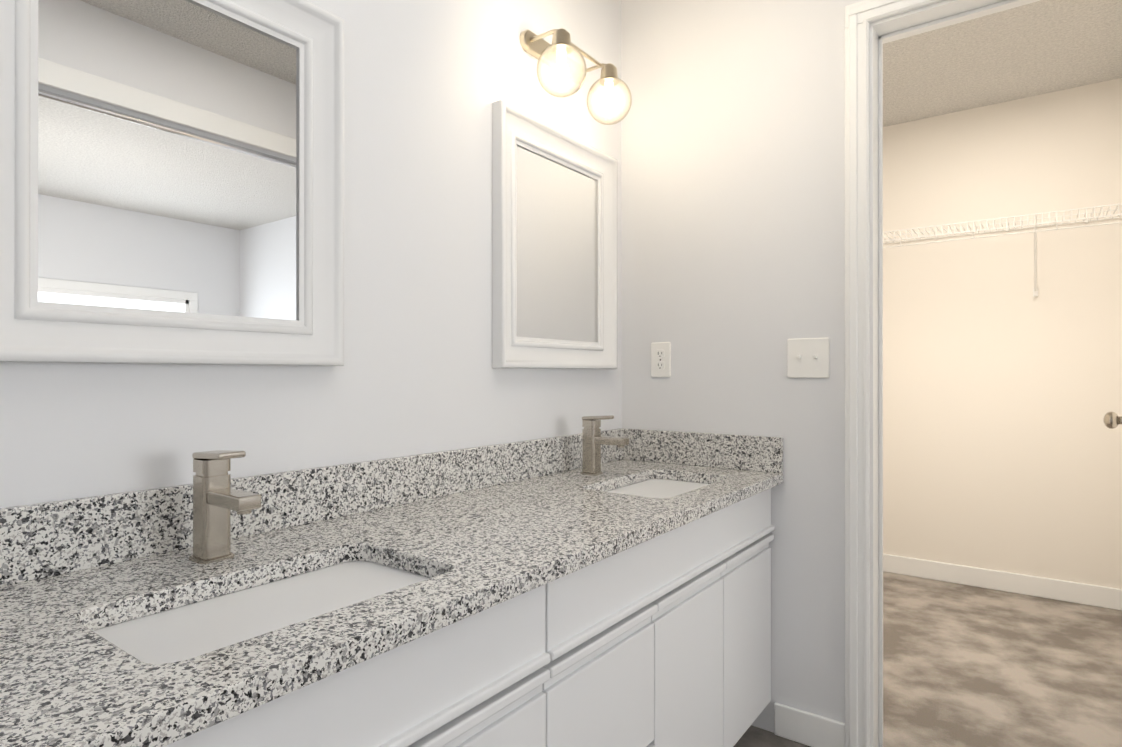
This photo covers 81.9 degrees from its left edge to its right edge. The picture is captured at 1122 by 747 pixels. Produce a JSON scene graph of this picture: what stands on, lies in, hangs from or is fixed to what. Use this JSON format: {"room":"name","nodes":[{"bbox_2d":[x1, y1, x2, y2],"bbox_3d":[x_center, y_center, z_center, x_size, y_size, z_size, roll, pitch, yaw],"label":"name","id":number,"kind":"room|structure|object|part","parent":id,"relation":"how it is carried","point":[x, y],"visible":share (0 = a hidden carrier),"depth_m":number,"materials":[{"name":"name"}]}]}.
{"room":"bathroom","nodes":[
{"label":"bathroom","id":0,"kind":"room"},
{"bbox_2d":[0,0,620,507],"bbox_3d":[-0.084,-0.130,1.921,0.158,2.410,4.930,0,0,36],"label":"wall","id":1,"kind":"structure","parent":0,"point":[428,84],"depth_m":1.25,"materials":[{"name":"white paint"}]},
{"bbox_3d":[-0.636,-0.368,1.097,0.006,0.535,0.412,0,0,36],"label":"glass","id":2,"kind":"part","parent":1,"relation":"part of","materials":[{"name":"white"}]},
{"bbox_3d":[-0.624,-0.368,1.088,0.037,0.705,0.582,0,0,36],"label":"mirror","id":3,"kind":"part","parent":1,"relation":"part of","materials":[{"name":"mirror"}]},
{"bbox_2d":[0,428,623,586],"bbox_3d":[-0.440,0.241,1.348,0.020,0.105,2.220,0,0,36],"label":"backsplash","id":4,"kind":"structure","parent":1,"relation":"attached to","point":[47,538],"depth_m":1.20,"materials":[{"name":"grey stone"}]},
{"bbox_3d":[0.005,-0.367,1.940,0.037,0.705,0.582,0,0,36],"label":"mirror","id":5,"kind":"part","parent":1,"relation":"part of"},
{"bbox_3d":[-0.008,-0.367,1.949,0.006,0.535,0.412,0,0,36],"label":"glass","id":6,"kind":"part","parent":1,"relation":"part of","materials":[{"name":"white"}]},
{"bbox_2d":[520,28,631,124],"bbox_3d":[0.051,-0.862,1.873,0.192,0.211,0.379,0,0,36],"label":"sconce","id":7,"kind":"object","parent":1,"relation":"attached to","point":[559,61],"visible":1,"depth_m":1.84,"materials":[{"name":"silver metal"}]},
{"bbox_2d":[621,0,862,732],"bbox_3d":[0.564,-0.129,2.065,0.790,2.410,0.120,0,0,36],"label":"wall","id":8,"kind":"structure","parent":0,"point":[732,201],"depth_m":1.97,"materials":[{"name":"white paint"}]},
{"bbox_2d":[651,342,670,376],"bbox_3d":[0.332,-0.046,2.155,0.072,0.117,0.009,0,0,36],"label":"electrical outlet plate","id":9,"kind":"object","parent":8,"relation":"attached to","point":[660,359],"visible":1,"depth_m":2.15,"materials":[{"name":"white plastic"}]},
{"bbox_2d":[624,428,782,470],"bbox_3d":[0.437,0.242,2.068,0.538,0.105,0.020,0,0,36],"label":"backsplash","id":10,"kind":"structure","parent":8,"relation":"attached to","point":[746,452],"depth_m":2.04,"materials":[{"name":"grey stone"}]},
{"bbox_2d":[787,338,829,377],"bbox_3d":[0.713,-0.045,1.869,0.118,0.116,0.017,0,0,36],"label":"switch plate","id":11,"kind":"object","parent":8,"relation":"attached to","point":[808,357],"visible":1,"depth_m":1.87,"materials":[{"name":"white plastic"}]},
{"bbox_2d":[774,702,844,746],"bbox_3d":[0.717,1.028,1.867,0.199,0.095,0.012,0,0,36],"label":"baseboard","id":12,"kind":"structure","parent":8,"relation":"attached to","point":[803,727],"depth_m":1.86,"materials":[{"name":"white wood"}]},
{"bbox_2d":[733,725,809,746],"bbox_3d":[-0.014,1.123,0.647,1.780,0.100,2.965,0,0,36],"label":"floor","id":13,"kind":"structure","parent":0,"point":[753,736],"depth_m":1.89,"materials":[{"name":"grey plastic"}]},
{"bbox_2d":[180,491,774,746],"bbox_3d":[-0.229,0.699,1.201,0.533,0.751,2.204,0,0,36],"label":"bathroom vanity","id":14,"kind":"object","parent":13,"relation":"on","point":[592,585],"depth_m":1.16,"materials":[{"name":"white painted wood"},{"name":"granite"},{"name":"porcelain"}]},
{"bbox_2d":[0,459,782,746],"bbox_3d":[-0.224,0.308,1.188,0.558,0.030,2.220,0,0,36],"label":"countertop","id":15,"kind":"structure","parent":14,"relation":"on","point":[63,684],"depth_m":0.87,"materials":[{"name":"grey stone"}]},
{"bbox_2d":[184,450,263,562],"bbox_3d":[-0.518,0.206,0.998,0.145,0.173,0.054,0,0,36],"label":"faucet","id":16,"kind":"object","parent":15,"relation":"on","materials":[{"name":"silver metal"}]},
{"bbox_2d":[80,547,439,666],"bbox_3d":[-0.377,0.399,0.881,0.310,0.177,0.480,0,0,36],"label":"sink","id":17,"kind":"object","parent":15,"relation":"in","point":[159,631],"depth_m":0.89,"materials":[{"name":"white ceramic"}]},
{"bbox_2d":[576,415,631,474],"bbox_3d":[0.126,0.208,1.871,0.145,0.173,0.054,0,0,36],"label":"faucet","id":18,"kind":"object","parent":15,"relation":"on","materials":[{"name":"silver metal"}]},
{"bbox_2d":[592,471,715,498],"bbox_3d":[0.268,0.401,1.755,0.310,0.177,0.481,0,0,36],"label":"sink","id":19,"kind":"object","parent":15,"relation":"in","point":[661,486],"depth_m":1.87,"materials":[{"name":"white ceramic"}]},
{"bbox_2d":[883,571,1121,746],"bbox_3d":[1.521,1.121,2.578,1.960,0.112,1.965,0,0,36],"label":"floor","id":20,"kind":"structure","parent":0,"point":[967,666],"depth_m":2.33,"materials":[{"name":"brown carpet"}]},
{"bbox_2d":[883,78,1121,588],"bbox_3d":[2.117,-0.127,3.287,1.840,2.410,0.120,0,0,36],"label":"wall","id":21,"kind":"structure","parent":0,"point":[1002,397],"depth_m":3.16,"materials":[{"name":"white paint"}]},
{"bbox_2d":[883,554,1121,610],"bbox_3d":[2.031,1.018,3.265,1.716,0.095,0.012,0,0,36],"label":"baseboard","id":22,"kind":"structure","parent":21,"relation":"attached to","point":[1082,593],"depth_m":3.15,"materials":[{"name":"white wood"}]},
{"bbox_2d":[883,203,1121,296],"bbox_3d":[1.943,-0.541,3.147,1.714,0.347,0.305,0,0,36],"label":"wire closet shelf","id":23,"kind":"object","parent":21,"relation":"attached to","point":[1035,231],"visible":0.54,"depth_m":2.98,"materials":[{"name":"white metal"}]},
{"bbox_2d":[883,0,1121,126],"bbox_3d":[1.539,-1.383,2.606,1.960,0.100,1.905,0,0,36],"label":"ceiling","id":24,"kind":"structure","parent":0,"point":[1035,48],"depth_m":2.73,"materials":[{"name":"white paint"}]},
{"bbox_3d":[1.158,-1.153,1.629,0.685,0.365,0.120,0,0,36],"label":"wall","id":25,"kind":"structure","parent":0,"visible":0},
{"bbox_2d":[845,0,1040,746],"bbox_3d":[1.157,0.025,1.626,0.797,2.101,0.163,0,0,36],"label":"door frame","id":26,"kind":"structure","parent":25,"relation":"attached to","point":[860,16],"depth_m":1.78,"materials":[{"name":"white wood"}]},
{"bbox_3d":[1.624,0.059,1.760,0.035,2.008,0.651,0,0,34],"label":"door","id":27,"kind":"structure","parent":25,"relation":"in","visible":0},
{"bbox_2d":[1103,412,1121,428],"bbox_3d":[1.774,0.146,1.979,0.174,0.062,0.062,0,0,34],"label":"door knob","id":28,"kind":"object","parent":27,"relation":"attached to","point":[1112,420],"depth_m":2.00,"materials":[{"name":"silver metal"}]}
]}

